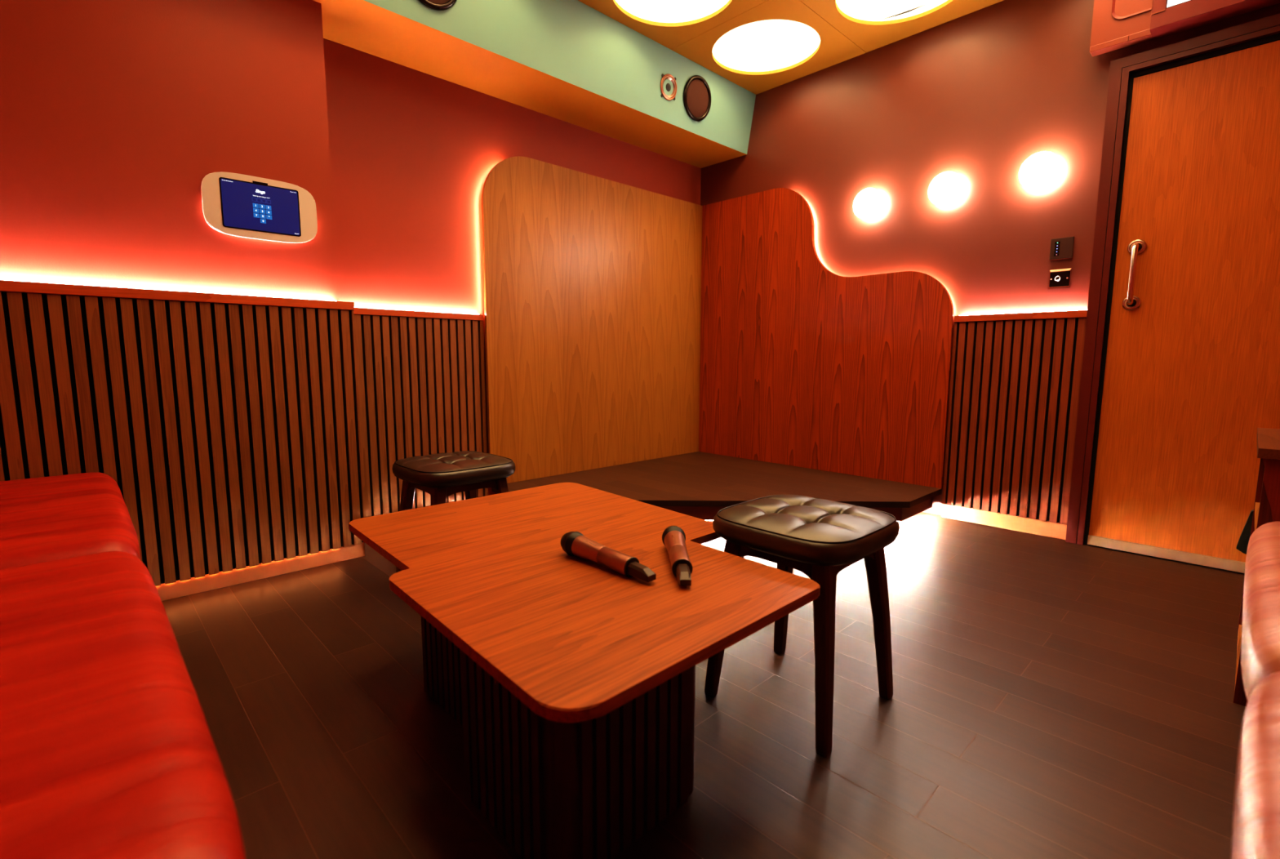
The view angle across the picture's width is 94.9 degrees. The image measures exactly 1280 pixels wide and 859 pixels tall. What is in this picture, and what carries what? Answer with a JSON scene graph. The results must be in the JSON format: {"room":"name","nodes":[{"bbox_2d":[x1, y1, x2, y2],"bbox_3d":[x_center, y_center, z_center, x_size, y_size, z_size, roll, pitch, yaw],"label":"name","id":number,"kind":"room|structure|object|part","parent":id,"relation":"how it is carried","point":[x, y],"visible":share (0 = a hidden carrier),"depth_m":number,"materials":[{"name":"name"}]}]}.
{"room":"karaoke room","nodes":[
{"label":"karaoke room","id":0,"kind":"room"},
{"bbox_2d":[0,0,701,495],"bbox_3d":[-0.976,-0.799,2.943,4.350,2.602,0.400,-7,10,-44],"label":"wall","id":1,"kind":"structure","parent":0,"point":[115,114],"depth_m":2.16,"materials":[{"name":"paint"}]},
{"bbox_2d":[0,279,365,600],"bbox_3d":[-1.871,0.069,2.032,1.641,1.096,0.276,-7,10,-44],"label":"wainscot","id":2,"kind":"structure","parent":1,"relation":"attached to","point":[226,427],"depth_m":2.12,"materials":[{"name":"brown wood"}]},
{"bbox_3d":[-1.870,-0.456,1.967,1.641,0.032,0.276,-7,10,-44],"label":"cap rail","id":3,"kind":"part","parent":2,"relation":"part of","materials":[{"name":"brown wood"}]},
{"bbox_2d":[200,171,317,243],"bbox_3d":[-1.420,-0.828,2.208,0.368,0.224,0.028,-7,10,-44],"label":"tablet","id":4,"kind":"object","parent":1,"relation":"attached to","point":[234,204],"visible":1,"depth_m":2.19,"materials":[{"name":"beige"}]},
{"bbox_2d":[353,306,488,517],"bbox_3d":[-1.119,-0.044,2.963,0.742,1.096,0.045,-7,10,-44],"label":"wainscot","id":5,"kind":"structure","parent":1,"relation":"attached to","point":[420,375],"depth_m":2.92,"materials":[{"name":"brown wood"}]},
{"bbox_3d":[-1.118,-0.569,2.899,0.741,0.030,0.045,-7,10,-44],"label":"cap rail","id":6,"kind":"part","parent":5,"relation":"part of","materials":[{"name":"brown wood"}]},
{"bbox_2d":[481,155,702,483],"bbox_3d":[-0.209,-0.652,3.753,1.754,1.788,0.069,-7,10,-44],"label":"panel","id":7,"kind":"object","parent":1,"relation":"attached to","point":[592,284],"visible":1,"depth_m":3.59,"materials":[{"name":"brown wood"}]},
{"bbox_2d":[312,0,755,168],"bbox_3d":[-0.908,-1.888,2.639,4.207,0.364,0.468,-7,10,-44],"label":"ceiling soffit","id":8,"kind":"structure","parent":0,"point":[570,61],"depth_m":2.96,"materials":[{"name":"teal paint"}]},
{"bbox_2d":[418,0,457,10],"bbox_3d":[-0.851,-1.863,2.404,0.246,0.242,0.052,-7,10,-44],"label":"ceiling speaker","id":9,"kind":"object","parent":8,"relation":"attached to","point":[438,5],"visible":1,"depth_m":2.45,"materials":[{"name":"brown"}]},
{"bbox_2d":[428,0,448,4],"bbox_3d":[-0.850,-1.863,2.403,0.201,0.198,0.036,-7,10,-44],"label":"grille","id":10,"kind":"object","parent":9,"relation":"attached to","point":[430,2],"depth_m":2.44,"materials":[{"name":"brown"}]},
{"bbox_2d":[660,73,676,100],"bbox_3d":[0.164,-1.971,3.384,0.134,0.132,0.034,-7,10,-44],"label":"speaker","id":11,"kind":"object","parent":8,"relation":"attached to","point":[668,76],"visible":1,"depth_m":3.38},
{"bbox_2d":[683,75,711,121],"bbox_3d":[0.349,-2.001,3.550,0.246,0.242,0.052,-7,10,-44],"label":"ceiling speaker","id":12,"kind":"object","parent":8,"relation":"attached to","point":[696,94],"visible":1,"depth_m":3.54,"materials":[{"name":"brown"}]},
{"bbox_2d":[686,79,708,117],"bbox_3d":[0.349,-2.001,3.550,0.201,0.198,0.036,-7,10,-44],"label":"grille","id":13,"kind":"object","parent":12,"relation":"attached to","point":[697,90],"depth_m":3.54,"materials":[{"name":"brown fabric"}]},
{"bbox_2d":[161,511,1246,858],"bbox_3d":[0.205,0.694,1.814,4.450,0.080,3.920,-7,10,-44],"label":"floor","id":14,"kind":"structure","parent":0,"point":[1052,698],"depth_m":1.43,"materials":[{"name":"brown wood"}]},
{"bbox_2d":[0,471,244,858],"bbox_3d":[-0.951,0.329,0.533,0.842,0.950,3.178,-7,10,-44],"label":"sofa","id":15,"kind":"object","parent":14,"relation":"on","point":[108,750],"visible":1,"depth_m":0.63,"materials":[{"name":"red leather"}]},
{"bbox_2d":[0,471,140,569],"bbox_3d":[-1.586,0.267,1.387,0.572,0.149,1.066,-7,10,-44],"label":"seat cushion","id":16,"kind":"object","parent":15,"relation":"on","point":[42,519],"depth_m":1.32,"materials":[{"name":"red leather"}]},
{"bbox_2d":[391,450,515,572],"bbox_3d":[-0.701,0.349,2.241,0.383,0.494,0.383,-7,10,-44],"label":"stool","id":17,"kind":"object","parent":14,"relation":"on","point":[441,475],"visible":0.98,"depth_m":2.11,"materials":[{"name":"black leather"}]},
{"bbox_3d":[-0.893,0.385,2.249,0.103,0.420,0.054,0,7,1],"label":"leg","id":18,"kind":"part","parent":17,"relation":"part of","materials":[{"name":"brown wood"}]},
{"bbox_3d":[-0.705,0.409,2.056,0.054,0.420,0.103,0,7,1],"label":"leg","id":19,"kind":"part","parent":17,"relation":"part of","materials":[{"name":"brown wood"}]},
{"bbox_3d":[-0.701,0.141,2.216,0.383,0.074,0.383,-7,10,-44],"label":"seat","id":20,"kind":"part","parent":17,"relation":"part of","materials":[{"name":"black leather"}]},
{"bbox_3d":[-0.698,0.362,2.436,0.054,0.420,0.103,0,7,1],"label":"leg","id":21,"kind":"part","parent":17,"relation":"part of","materials":[{"name":"brown wood"}]},
{"bbox_3d":[-0.510,0.387,2.242,0.103,0.420,0.054,0,7,1],"label":"leg","id":22,"kind":"part","parent":17,"relation":"part of","materials":[{"name":"brown wood"}]},
{"bbox_2d":[348,482,820,858],"bbox_3d":[-0.178,0.484,1.470,0.873,0.418,1.148,-7,10,-44],"label":"coffee table","id":23,"kind":"object","parent":14,"relation":"on","point":[569,681],"visible":0.95,"depth_m":1.08,"materials":[{"name":"brown wood"}]},
{"bbox_2d":[560,531,656,582],"bbox_3d":[-0.075,0.271,1.274,0.283,0.056,0.056,7,10,44],"label":"microphone","id":24,"kind":"object","parent":23,"relation":"on","point":[573,543],"visible":1,"depth_m":1.25,"materials":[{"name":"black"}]},
{"bbox_2d":[560,531,583,555],"bbox_3d":[-0.156,0.261,1.353,0.056,0.056,0.056,-7,10,-44],"label":"grille","id":25,"kind":"object","parent":24,"relation":"attached to","point":[569,540],"depth_m":1.33,"materials":[{"name":"black metal"}]},
{"bbox_2d":[662,525,692,585],"bbox_3d":[0.084,0.270,1.290,0.056,0.056,0.283,0,7,-2],"label":"microphone","id":26,"kind":"object","parent":23,"relation":"on","point":[673,537],"visible":1,"depth_m":1.25,"materials":[{"name":"brown plastic"}]},
{"bbox_2d":[662,525,685,545],"bbox_3d":[0.080,0.258,1.387,0.056,0.056,0.024,0,7,-2],"label":"grille","id":27,"kind":"object","parent":26,"relation":"attached to","point":[673,531],"depth_m":1.37,"materials":[{"name":"black metal"}]},
{"bbox_2d":[491,451,942,521],"bbox_3d":[0.413,0.398,3.227,1.749,0.164,1.731,-7,10,-44],"label":"stage","id":28,"kind":"object","parent":14,"relation":"on","point":[698,484],"visible":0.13,"depth_m":3.29,"materials":[{"name":"brown wood"}]},
{"bbox_2d":[704,493,899,757],"bbox_3d":[0.412,0.444,1.496,0.383,0.494,0.383,-7,10,-44],"label":"stool","id":29,"kind":"object","parent":14,"relation":"on","point":[818,538],"visible":1,"depth_m":1.36,"materials":[{"name":"black leather"}]},
{"bbox_3d":[0.220,0.480,1.504,0.103,0.420,0.054,0,7,1],"label":"leg","id":30,"kind":"part","parent":29,"relation":"part of","materials":[{"name":"brown wood"}]},
{"bbox_3d":[0.415,0.457,1.691,0.054,0.420,0.103,0,7,1],"label":"leg","id":31,"kind":"part","parent":29,"relation":"part of","materials":[{"name":"brown wood"}]},
{"bbox_3d":[0.412,0.236,1.470,0.383,0.074,0.383,-7,10,-44],"label":"seat","id":32,"kind":"part","parent":29,"relation":"part of","materials":[{"name":"black leather"}]},
{"bbox_3d":[0.408,0.504,1.310,0.054,0.420,0.103,0,7,1],"label":"leg","id":33,"kind":"part","parent":29,"relation":"part of","materials":[{"name":"brown wood"}]},
{"bbox_3d":[0.603,0.482,1.497,0.103,0.420,0.054,0,7,1],"label":"leg","id":34,"kind":"part","parent":29,"relation":"part of","materials":[{"name":"brown wood"}]},
{"bbox_2d":[1231,521,1279,858],"bbox_3d":[1.042,0.338,0.505,1.950,0.950,0.732,-7,10,-44],"label":"sofa","id":35,"kind":"object","parent":14,"relation":"on","point":[1255,834],"visible":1,"depth_m":0.65,"materials":[{"name":"red leather"}]},
{"bbox_2d":[1231,671,1279,858],"bbox_3d":[0.638,0.413,0.241,0.991,0.150,0.562,-7,10,-44],"label":"seat cushion","id":36,"kind":"object","parent":35,"relation":"on","point":[1255,834],"depth_m":0.55,"materials":[{"name":"red leather"}]},
{"bbox_2d":[1240,521,1279,701],"bbox_3d":[1.342,0.332,0.914,0.955,0.149,0.562,-7,10,-44],"label":"seat cushion","id":37,"kind":"object","parent":35,"relation":"on","point":[1260,625],"depth_m":0.92,"materials":[{"name":"red leather"}]},
{"bbox_2d":[1233,427,1279,706],"bbox_3d":[1.920,0.371,1.466,0.624,0.656,0.582,-7,10,-44],"label":"base cabinet","id":38,"kind":"object","parent":14,"relation":"on","point":[1267,500],"visible":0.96,"depth_m":1.44,"materials":[{"name":"brown wood"}]},
{"bbox_2d":[1234,624,1241,689],"bbox_3d":[1.918,0.686,1.507,0.570,0.018,0.544,-7,10,-44],"label":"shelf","id":39,"kind":"object","parent":38,"relation":"attached to","point":[1239,635],"depth_m":1.76,"materials":[{"name":"brown wood"}]},
{"bbox_2d":[1235,509,1253,554],"bbox_3d":[1.962,0.328,1.880,0.037,0.150,0.064,-7,10,-44],"label":"hanging cloth","id":40,"kind":"object","parent":38,"relation":"hanging from","point":[1242,544],"visible":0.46,"depth_m":1.88,"materials":[{"name":"black"}]},
{"bbox_3d":[2.134,0.359,1.668,0.016,0.631,0.557,-7,10,-44],"label":"panel","id":41,"kind":"part","parent":38,"relation":"part of","materials":[{"name":"red wood"}]},
{"bbox_2d":[1254,502,1259,530],"bbox_3d":[1.919,0.285,1.458,0.570,0.018,0.544,-7,10,-44],"label":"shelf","id":42,"kind":"object","parent":38,"relation":"attached to","point":[1256,504],"depth_m":1.72,"materials":[{"name":"brown wood"}]},
{"bbox_2d":[577,0,1004,94],"bbox_3d":[0.163,-1.940,1.512,4.210,0.018,3.820,-7,10,-44],"label":"ceiling","id":43,"kind":"structure","parent":0,"point":[843,37],"depth_m":3.11,"materials":[{"name":"orange"}]},
{"bbox_2d":[615,0,728,22],"bbox_3d":[0.160,-2.243,2.783,0.644,0.270,0.644,-7,10,-44],"label":"ceiling light","id":44,"kind":"object","parent":43,"relation":"attached to","point":[656,11],"visible":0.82,"depth_m":3.08,"materials":[{"name":"white"}]},
{"bbox_2d":[712,19,820,71],"bbox_3d":[0.711,-2.307,3.310,0.644,0.270,0.644,-7,10,-44],"label":"ceiling light","id":45,"kind":"object","parent":43,"relation":"attached to","point":[768,45],"visible":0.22,"depth_m":3.58,"materials":[{"name":"white"}]},
{"bbox_2d":[835,0,947,21],"bbox_3d":[1.241,-2.237,2.763,0.644,0.271,0.644,-7,10,-44],"label":"ceiling light","id":46,"kind":"object","parent":43,"relation":"attached to","point":[864,10],"visible":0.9,"depth_m":3.06,"materials":[{"name":"white"}]},
{"bbox_2d":[1089,0,1279,56],"bbox_3d":[2.322,-1.787,2.146,0.115,0.404,1.066,-7,10,-44],"label":"air conditioner","id":47,"kind":"object","parent":43,"relation":"attached to","point":[1117,24],"visible":1,"depth_m":2.41,"materials":[{"name":"brown paint"}]},
{"bbox_3d":[2.051,-1.830,2.471,0.052,0.400,0.218,-7,10,-44],"label":"casing","id":48,"kind":"part","parent":47,"relation":"part of","materials":[{"name":"brown paint"}]},
{"bbox_3d":[2.057,-1.871,2.421,0.001,0.286,0.141,-7,10,-44],"label":"recess panel","id":49,"kind":"part","parent":47,"relation":"part of","materials":[{"name":"brown paint"}]},
{"bbox_3d":[2.090,-1.839,2.344,0.061,0.350,0.044,-7,10,-44],"label":"edge trim","id":50,"kind":"part","parent":47,"relation":"part of","materials":[{"name":"brown paint"}]},
{"bbox_3d":[2.394,-1.778,2.074,0.112,0.404,0.860,-7,10,-44],"label":"casing","id":51,"kind":"part","parent":47,"relation":"part of","materials":[{"name":"red"}]},
{"bbox_2d":[700,0,1279,515],"bbox_3d":[1.807,-0.809,3.087,0.140,2.602,3.790,-7,10,-44],"label":"wall","id":52,"kind":"structure","parent":0,"point":[974,95],"depth_m":3.06,"materials":[{"name":"red paint"}]},
{"bbox_2d":[698,187,953,488],"bbox_3d":[1.067,-0.646,3.733,0.061,1.788,1.729,-7,10,-44],"label":"panel","id":53,"kind":"object","parent":52,"relation":"attached to","point":[805,364],"visible":1,"depth_m":3.69,"materials":[{"name":"red wood"}]},
{"bbox_2d":[853,187,883,218],"bbox_3d":[1.318,-1.302,3.391,0.063,0.166,0.166,-7,10,-44],"label":"wall light","id":54,"kind":"object","parent":52,"relation":"attached to","point":[868,202],"visible":1,"depth_m":3.36,"materials":[{"name":"white plastic"}]},
{"bbox_2d":[928,171,963,205],"bbox_3d":[1.609,-1.264,3.090,0.063,0.166,0.166,-7,10,-44],"label":"wall light","id":55,"kind":"object","parent":52,"relation":"attached to","point":[946,188],"visible":1,"depth_m":3.06,"materials":[{"name":"white plastic"}]},
{"bbox_2d":[941,309,1087,539],"bbox_3d":[1.870,-0.036,2.975,0.049,1.094,0.570,-7,10,-44],"label":"wainscot","id":56,"kind":"structure","parent":52,"relation":"attached to","point":[1015,377],"depth_m":2.95,"materials":[{"name":"brown wood"}]},
{"bbox_3d":[1.871,-0.559,2.911,0.049,0.032,0.570,-7,10,-44],"label":"cap rail","id":57,"kind":"part","parent":56,"relation":"part of","materials":[{"name":"brown wood"}]},
{"bbox_2d":[1018,151,1061,190],"bbox_3d":[1.901,-1.227,2.790,0.063,0.166,0.166,-7,10,-44],"label":"wall light","id":58,"kind":"object","parent":52,"relation":"attached to","point":[1040,170],"visible":1,"depth_m":2.77,"materials":[{"name":"white plastic"}]},
{"bbox_2d":[1047,267,1071,288],"bbox_3d":[1.993,-0.717,2.789,0.016,0.088,0.087,-7,10,-44],"label":"socket plate","id":59,"kind":"object","parent":52,"relation":"attached to","point":[1058,278],"visible":1,"depth_m":2.79,"materials":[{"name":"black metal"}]},
{"bbox_3d":[1.992,-0.715,2.788,0.005,0.068,0.077,-7,10,-44],"label":"plate","id":60,"kind":"part","parent":59,"relation":"part of","materials":[{"name":"black plastic"}]},
{"bbox_2d":[1048,236,1074,260],"bbox_3d":[1.993,-0.854,2.776,0.011,0.100,0.090,-7,10,-44],"label":"keypad","id":61,"kind":"object","parent":52,"relation":"attached to","point":[1061,248],"visible":1,"depth_m":2.77,"materials":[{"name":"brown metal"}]},
{"bbox_2d":[1065,13,1279,545],"bbox_3d":[2.432,-0.483,2.313,0.078,2.145,1.072,-7,10,-44],"label":"trim","id":62,"kind":"structure","parent":52,"relation":"attached to","point":[1267,26],"depth_m":2.60,"materials":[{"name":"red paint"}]},
{"bbox_2d":[1087,40,1279,573],"bbox_3d":[2.415,-0.441,2.302,0.106,2.054,0.910,-7,10,-44],"label":"door","id":63,"kind":"structure","parent":52,"relation":"in","point":[1192,371],"depth_m":2.44,"materials":[{"name":"brown wood"}]},
{"bbox_3d":[2.132,-0.670,2.539,0.064,0.260,0.022,-7,10,-44],"label":"handle","id":64,"kind":"part","parent":63,"relation":"part of","materials":[{"name":"silver metal"}]},
{"bbox_3d":[2.429,0.555,2.441,0.049,0.042,0.910,-7,10,-44],"label":"kick plate","id":65,"kind":"part","parent":63,"relation":"part of","materials":[{"name":"beige metal"}]}
]}

